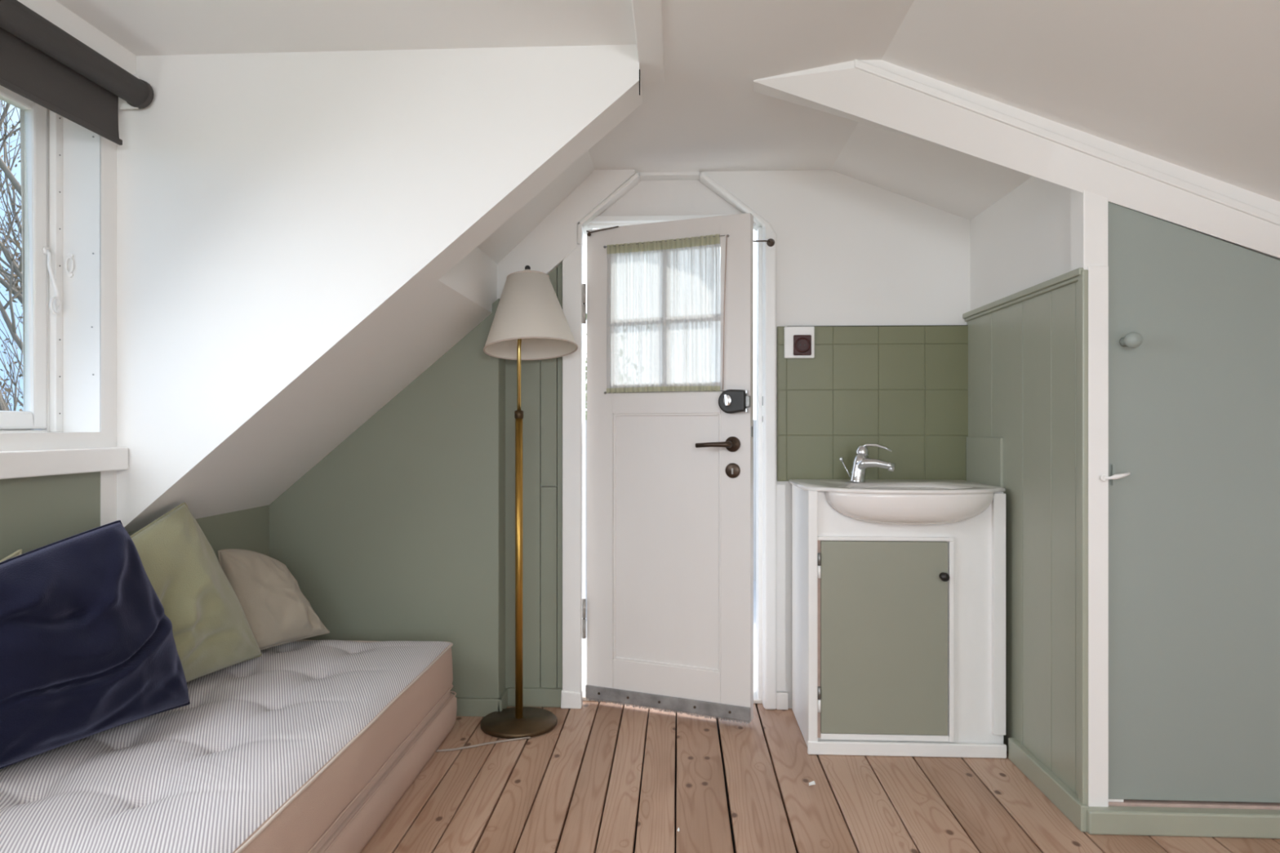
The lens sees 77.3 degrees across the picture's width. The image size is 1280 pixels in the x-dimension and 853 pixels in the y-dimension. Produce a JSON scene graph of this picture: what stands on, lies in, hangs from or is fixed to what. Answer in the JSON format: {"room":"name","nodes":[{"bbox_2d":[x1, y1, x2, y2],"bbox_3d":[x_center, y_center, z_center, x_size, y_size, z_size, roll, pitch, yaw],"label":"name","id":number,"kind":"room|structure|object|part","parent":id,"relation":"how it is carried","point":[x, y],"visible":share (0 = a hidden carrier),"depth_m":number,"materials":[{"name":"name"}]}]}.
{"room":"attic bedroom","nodes":[
{"label":"attic bedroom","id":0,"kind":"room"},
{"bbox_2d":[0,116,269,560],"bbox_3d":[-1.392,-0.020,0.292,0.142,1.940,5.050,0,0,3],"label":"wall","id":1,"kind":"structure","parent":0,"point":[36,512],"depth_m":1.85,"materials":[{"name":"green paint"}]},
{"bbox_2d":[0,85,93,432],"bbox_3d":[-1.361,-0.373,1.111,0.125,0.797,1.488,0,0,3],"label":"window","id":2,"kind":"structure","parent":1,"relation":"in","point":[41,128],"depth_m":1.81,"materials":[{"name":"white paint"}]},
{"bbox_3d":[-1.382,-0.370,1.483,0.028,0.761,0.690,0,0,3],"label":"sash","id":3,"kind":"part","parent":2,"relation":"part of","materials":[{"name":"white paint"}]},
{"bbox_2d":[0,447,128,479],"bbox_3d":[-1.268,0.075,1.091,0.033,0.053,1.617,0,0,3],"label":"trim","id":4,"kind":"structure","parent":1,"relation":"attached to","point":[36,463],"depth_m":1.69,"materials":[{"name":"white paint"}]},
{"bbox_2d":[17,0,135,74],"bbox_3d":[-1.317,-0.835,-0.117,0.050,0.100,4.040,0,0,3],"label":"trim","id":5,"kind":"structure","parent":1,"relation":"attached to","point":[51,11],"depth_m":1.73,"materials":[{"name":"white paint"}]},
{"bbox_2d":[0,0,153,145],"bbox_3d":[-1.223,-0.740,1.084,0.079,0.174,1.609,0,0,3],"label":"roller blind","id":6,"kind":"object","parent":1,"relation":"attached to","point":[41,63],"visible":1,"depth_m":1.66,"materials":[{"name":"grey fabric"}]},
{"bbox_2d":[269,169,970,708],"bbox_3d":[0.136,-0.035,2.673,2.885,1.970,0.248,0,0,3],"label":"wall","id":7,"kind":"structure","parent":0,"point":[405,530],"depth_m":2.61,"materials":[{"name":"white paint"}]},
{"bbox_3d":[-0.879,0.268,2.671,0.857,1.363,0.148,0,0,3],"label":"green panel","id":8,"kind":"part","parent":7,"relation":"part of","materials":[{"name":"green paint"}]},
{"bbox_2d":[456,687,562,716],"bbox_3d":[-0.734,0.900,2.632,0.951,0.060,0.117,0,0,3],"label":"baseboard","id":9,"kind":"structure","parent":7,"relation":"attached to","point":[466,706],"depth_m":2.65,"materials":[{"name":"green paint"}]},
{"bbox_2d":[560,244,582,708],"bbox_3d":[-0.226,0.159,2.655,0.070,1.543,0.042,0,0,3],"label":"trim","id":10,"kind":"structure","parent":7,"relation":"attached to","point":[571,694],"depth_m":2.64,"materials":[{"name":"white paint"}]},
{"bbox_2d":[577,173,639,246],"bbox_3d":[-0.104,-0.716,2.649,0.203,0.231,0.046,0,0,3],"label":"trim","id":11,"kind":"structure","parent":7,"relation":"attached to","point":[634,179],"depth_m":2.63,"materials":[{"name":"white paint"}]},
{"bbox_2d":[582,213,753,724],"bbox_3d":[0.071,0.129,2.566,0.579,1.578,0.097,0,0,23],"label":"door","id":12,"kind":"structure","parent":7,"relation":"in","point":[670,473],"depth_m":2.57,"materials":[{"name":"white paint"}]},
{"bbox_2d":[603,234,727,393],"bbox_3d":[0.075,-0.355,2.568,0.424,0.490,0.013,0,0,23],"label":"sheer curtain","id":13,"kind":"object","parent":12,"relation":"hanging from","point":[664,296],"visible":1,"depth_m":2.57,"materials":[{"name":"fabric"}]},
{"bbox_3d":[0.264,-0.354,2.491,0.015,0.479,0.003,0,0,23],"label":"cord","id":14,"kind":"part","parent":13,"relation":"part of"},
{"bbox_3d":[0.083,0.364,2.582,0.372,0.817,0.007,0,0,23],"label":"panel moulding","id":15,"kind":"part","parent":12,"relation":"part of","materials":[{"name":"white paint"}]},
{"bbox_3d":[0.240,0.055,2.475,0.128,0.048,0.061,0,0,23],"label":"handle","id":16,"kind":"part","parent":12,"relation":"part of","materials":[{"name":"brown metal"}]},
{"bbox_3d":[0.288,0.137,2.485,0.047,0.047,0.007,0,0,23],"label":"keyhole plate","id":17,"kind":"part","parent":12,"relation":"part of","materials":[{"name":"brown metal"}]},
{"bbox_2d":[586,179,755,228],"bbox_3d":[0.111,-0.777,2.723,0.620,0.185,0.070,0,0,3],"label":"trim","id":18,"kind":"structure","parent":7,"relation":"attached to","point":[648,202],"depth_m":2.71,"materials":[{"name":"white paint"}]},
{"bbox_2d":[582,226,764,706],"bbox_3d":[0.107,0.120,2.737,0.641,1.620,0.151,0,0,3],"label":"trim","id":19,"kind":"structure","parent":7,"relation":"attached to","point":[758,693],"depth_m":2.69,"materials":[{"name":"white paint"}]},
{"bbox_2d":[699,172,776,709],"bbox_3d":[0.323,0.045,2.639,0.251,1.769,0.022,0,0,3],"label":"trim","id":20,"kind":"structure","parent":7,"relation":"attached to","point":[770,252],"depth_m":2.62,"materials":[{"name":"white paint"}]},
{"bbox_2d":[753,238,774,246],"bbox_3d":[0.400,-0.602,2.619,0.081,0.026,0.022,0,0,12],"label":"stay","id":21,"kind":"object","parent":7,"relation":"attached to","point":[770,242],"visible":0.97,"depth_m":2.61,"materials":[{"name":"brown metal"}]},
{"bbox_3d":[0.394,-0.606,2.619,0.072,0.013,0.011,0,0,24],"label":"rod","id":22,"kind":"part","parent":21,"relation":"part of","materials":[{"name":"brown metal"}]},
{"bbox_2d":[776,484,788,709],"bbox_3d":[0.468,0.560,2.635,0.038,0.740,0.018,0,0,3],"label":"trim","id":23,"kind":"structure","parent":7,"relation":"attached to","point":[782,697],"depth_m":2.63,"materials":[{"name":"white paint"}]},
{"bbox_2d":[777,324,968,481],"bbox_3d":[0.763,-0.075,2.621,0.622,0.510,0.014,0,0,3],"label":"tile backsplash","id":24,"kind":"structure","parent":7,"relation":"attached to","point":[904,389],"depth_m":2.61,"materials":[{"name":"green tile"}]},
{"bbox_2d":[784,326,814,358],"bbox_3d":[0.520,-0.275,2.607,0.097,0.103,0.032,0,0,3],"label":"wall outlet","id":25,"kind":"object","parent":24,"relation":"attached to","point":[799,341],"visible":1,"depth_m":2.61,"materials":[{"name":"white paint"}]},
{"bbox_2d":[793,334,811,355],"bbox_3d":[0.528,-0.265,2.602,0.057,0.066,0.010,0,0,3],"label":"socket","id":26,"kind":"object","parent":25,"relation":"attached to","point":[802,343],"depth_m":2.60,"materials":[{"name":"red plastic"}]},
{"bbox_2d":[55,0,1279,532],"bbox_3d":[0.500,-0.325,0.246,3.925,1.399,5.140,0,0,3],"label":"ceiling","id":27,"kind":"structure","parent":0,"point":[318,201],"depth_m":1.87,"materials":[{"name":"white paint"}]},
{"bbox_2d":[360,700,1279,852],"bbox_3d":[0.460,0.990,0.198,4.300,0.120,5.240,0,0,3],"label":"floor","id":28,"kind":"structure","parent":0,"point":[607,778],"depth_m":2.00,"materials":[{"name":"brown wood"}]},
{"bbox_2d":[0,640,457,852],"bbox_3d":[-0.933,0.785,1.469,0.658,0.289,2.031,0,0,3],"label":"daybed","id":29,"kind":"object","parent":28,"relation":"on","point":[299,746],"visible":0.82,"depth_m":1.62,"materials":[{"name":"beige fabric"}]},
{"bbox_2d":[0,549,22,562],"bbox_3d":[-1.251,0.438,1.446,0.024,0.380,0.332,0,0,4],"label":"cushion","id":30,"kind":"object","parent":29,"relation":"on","point":[19,552],"visible":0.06,"depth_m":1.59,"materials":[{"name":"beige fabric"}]},
{"bbox_2d":[0,520,190,768],"bbox_3d":[-1.114,0.420,1.586,0.170,0.429,0.514,0,0,17],"label":"cushion","id":31,"kind":"object","parent":29,"relation":"on","point":[88,647],"visible":1,"depth_m":1.55,"materials":[{"name":"blue fabric"}]},
{"bbox_2d":[129,502,262,682],"bbox_3d":[-1.117,0.413,1.916,0.118,0.447,0.631,0,0,14],"label":"cushion","id":32,"kind":"object","parent":29,"relation":"on","point":[211,630],"visible":0.44,"depth_m":1.95,"materials":[{"name":"green fabric"}]},
{"bbox_2d":[217,548,329,649],"bbox_3d":[-1.049,0.487,2.321,0.116,0.291,0.318,0,0,32],"label":"cushion","id":33,"kind":"object","parent":29,"relation":"on","point":[277,612],"visible":0.85,"depth_m":2.26,"materials":[{"name":"fabric"}]},
{"bbox_3d":[-0.933,0.731,1.469,0.637,0.140,2.009,0,0,3],"label":"mattress","id":34,"kind":"part","parent":29,"relation":"part of","materials":[{"name":"beige fabric"}]},
{"bbox_2d":[435,265,577,751],"bbox_3d":[-0.426,0.213,2.454,0.471,1.432,0.300,0,0,-8],"label":"floor lamp","id":35,"kind":"object","parent":28,"relation":"on","point":[530,322],"visible":1,"depth_m":2.45,"materials":[{"name":"white fabric"}]},
{"bbox_3d":[-0.480,0.926,2.323,0.329,0.006,0.021,0,0,-19],"label":"cord","id":36,"kind":"part","parent":35,"relation":"part of","materials":[{"name":"beige plastic"}]},
{"bbox_3d":[-0.375,-0.173,2.493,0.017,0.256,0.013,0,0,3],"label":"rod","id":37,"kind":"part","parent":35,"relation":"part of","materials":[{"name":"gold metal"}]},
{"bbox_3d":[-0.349,-0.462,2.492,0.132,0.024,0.131,0,0,3],"label":"shade trim","id":38,"kind":"part","parent":35,"relation":"part of","materials":[{"name":"beige fabric"}]},
{"bbox_3d":[-0.335,-0.344,2.461,0.285,0.255,0.283,0,0,3],"label":"lamp shade","id":39,"kind":"part","parent":35,"relation":"part of","materials":[{"name":"white fabric"}]},
{"bbox_3d":[-0.335,-0.238,2.461,0.289,0.047,0.287,0,0,3],"label":"shade trim","id":40,"kind":"part","parent":35,"relation":"part of","materials":[{"name":"beige fabric"}]},
{"bbox_2d":[808,781,815,785],"bbox_3d":[0.445,0.927,2.082,0.022,0.005,0.014,0,0,-20],"label":"paper scrap","id":41,"kind":"object","parent":28,"relation":"on","point":[811,783],"visible":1,"depth_m":2.08,"materials":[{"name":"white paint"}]},
{"bbox_2d":[791,484,1006,758],"bbox_3d":[0.760,0.555,2.420,0.554,0.747,0.378,0,0,3],"label":"base cabinet","id":42,"kind":"object","parent":28,"relation":"on","point":[899,630],"visible":0.93,"depth_m":2.26,"materials":[{"name":"white paint"}]},
{"bbox_3d":[0.691,0.598,2.269,0.354,0.545,0.012,0,0,3],"label":"door","id":43,"kind":"part","parent":42,"relation":"part of","materials":[{"name":"green paint"}]},
{"bbox_2d":[788,479,1004,524],"bbox_3d":[0.756,0.224,2.390,0.560,0.102,0.439,0,0,3],"label":"washbasin","id":44,"kind":"object","parent":42,"relation":"in","point":[887,501],"visible":1,"depth_m":2.20,"materials":[{"name":"white ceramic"}]},
{"bbox_2d":[839,443,895,483],"bbox_3d":[0.700,0.114,2.466,0.169,0.127,0.052,0,0,19],"label":"faucet","id":45,"kind":"object","parent":44,"relation":"on","point":[861,460],"visible":1,"depth_m":2.45,"materials":[{"name":"silver metal"}]},
{"bbox_3d":[0.644,0.133,2.502,0.041,0.074,0.013,0,0,25],"label":"pop rod","id":46,"kind":"part","parent":45,"relation":"part of","materials":[{"name":"silver metal"}]},
{"bbox_3d":[0.720,0.072,2.463,0.114,0.043,0.042,0,0,19],"label":"lever","id":47,"kind":"part","parent":45,"relation":"part of","materials":[{"name":"silver metal"}]},
{"bbox_3d":[0.720,0.117,2.447,0.117,0.043,0.044,0,0,29],"label":"spout","id":48,"kind":"part","parent":45,"relation":"part of","materials":[{"name":"silver metal"}]},
{"bbox_2d":[788,479,1004,493],"bbox_3d":[0.756,0.219,2.390,0.560,0.094,0.439,0,0,3],"label":"countertop","id":49,"kind":"structure","parent":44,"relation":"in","point":[828,486],"depth_m":2.37,"materials":[{"name":"white ceramic"}]},
{"bbox_3d":[0.759,0.229,2.225,0.472,0.092,0.106,0,0,3],"label":"bowl","id":50,"kind":"part","parent":44,"relation":"part of","materials":[{"name":"white ceramic"}]},
{"bbox_3d":[0.853,0.421,2.241,0.025,0.025,0.028,0,0,3],"label":"knob","id":51,"kind":"part","parent":42,"relation":"part of","materials":[{"name":"black plastic"}]},
{"bbox_2d":[962,176,1123,804],"bbox_3d":[1.087,0.050,2.246,0.104,1.800,0.809,0,0,3],"label":"wall","id":52,"kind":"structure","parent":0,"point":[1027,320],"depth_m":2.10,"materials":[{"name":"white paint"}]},
{"bbox_3d":[1.049,-0.355,2.231,0.030,0.026,0.762,0,0,3],"label":"cap rail","id":53,"kind":"part","parent":52,"relation":"part of","materials":[{"name":"green paint"}]},
{"bbox_2d":[1008,737,1088,831],"bbox_3d":[1.030,0.900,2.037,0.019,0.060,0.408,0,0,3],"label":"baseboard","id":54,"kind":"structure","parent":52,"relation":"attached to","point":[1062,797],"depth_m":1.99,"materials":[{"name":"green paint"}]},
{"bbox_2d":[1071,189,1279,809],"bbox_3d":[1.734,0.140,1.850,1.414,1.620,0.078,0,0,3],"label":"wall","id":55,"kind":"structure","parent":0,"point":[1089,211],"depth_m":1.84,"materials":[{"name":"white paint"}]},
{"bbox_2d":[1086,805,1279,838],"bbox_3d":[1.706,0.903,1.805,1.366,0.054,0.034,0,0,3],"label":"baseboard","id":56,"kind":"structure","parent":55,"relation":"attached to","point":[1110,820],"depth_m":1.81,"materials":[{"name":"green paint"}]},
{"bbox_2d":[1100,201,1279,802],"bbox_3d":[1.470,0.171,1.823,0.828,1.387,0.078,0,0,3],"label":"door","id":57,"kind":"structure","parent":55,"relation":"in","point":[1193,477],"depth_m":1.84,"materials":[{"name":"grey paint"}]},
{"bbox_3d":[1.093,0.112,1.850,0.005,0.047,0.008,0,0,3],"label":"latch plate","id":58,"kind":"part","parent":57,"relation":"part of","materials":[{"name":"grey paint"}]},
{"bbox_3d":[1.120,-0.196,1.827,0.037,0.037,0.052,0,0,3],"label":"knob","id":59,"kind":"part","parent":57,"relation":"part of","materials":[{"name":"white ceramic"}]},
{"label":"outside","id":60,"kind":"structure","parent":0,"visible":0},
{"bbox_3d":[0.960,3.580,19.977,120.000,0.100,120.000,0,0,3],"label":"ground","id":61,"kind":"structure","parent":60,"visible":0},
{"bbox_2d":[0,99,22,411],"bbox_3d":[-6.572,-0.263,9.756,4.130,7.680,4.909,0,0,23],"label":"bare tree","id":62,"kind":"object","parent":61,"relation":"on","point":[4,273],"visible":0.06,"depth_m":8.89,"materials":[{"name":"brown plant"}]},
{"bbox_2d":[0,102,33,430],"bbox_3d":[-4.458,-1.027,5.565,4.787,9.119,3.189,0,0,-18],"label":"bare tree","id":63,"kind":"object","parent":61,"relation":"on","point":[14,268],"visible":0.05,"depth_m":5.58,"materials":[{"name":"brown plant"}]},
{"bbox_2d":[586,313,586,420],"bbox_3d":[-1.729,-0.248,13.264,7.278,7.632,5.120,0,0,-32],"label":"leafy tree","id":64,"kind":"object","parent":61,"relation":"on","point":[586,313],"visible":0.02,"depth_m":13.92,"materials":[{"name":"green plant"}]},
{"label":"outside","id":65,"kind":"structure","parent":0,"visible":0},
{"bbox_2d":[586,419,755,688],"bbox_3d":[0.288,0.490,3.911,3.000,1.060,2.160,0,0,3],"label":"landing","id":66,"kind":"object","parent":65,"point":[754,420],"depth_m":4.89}
]}

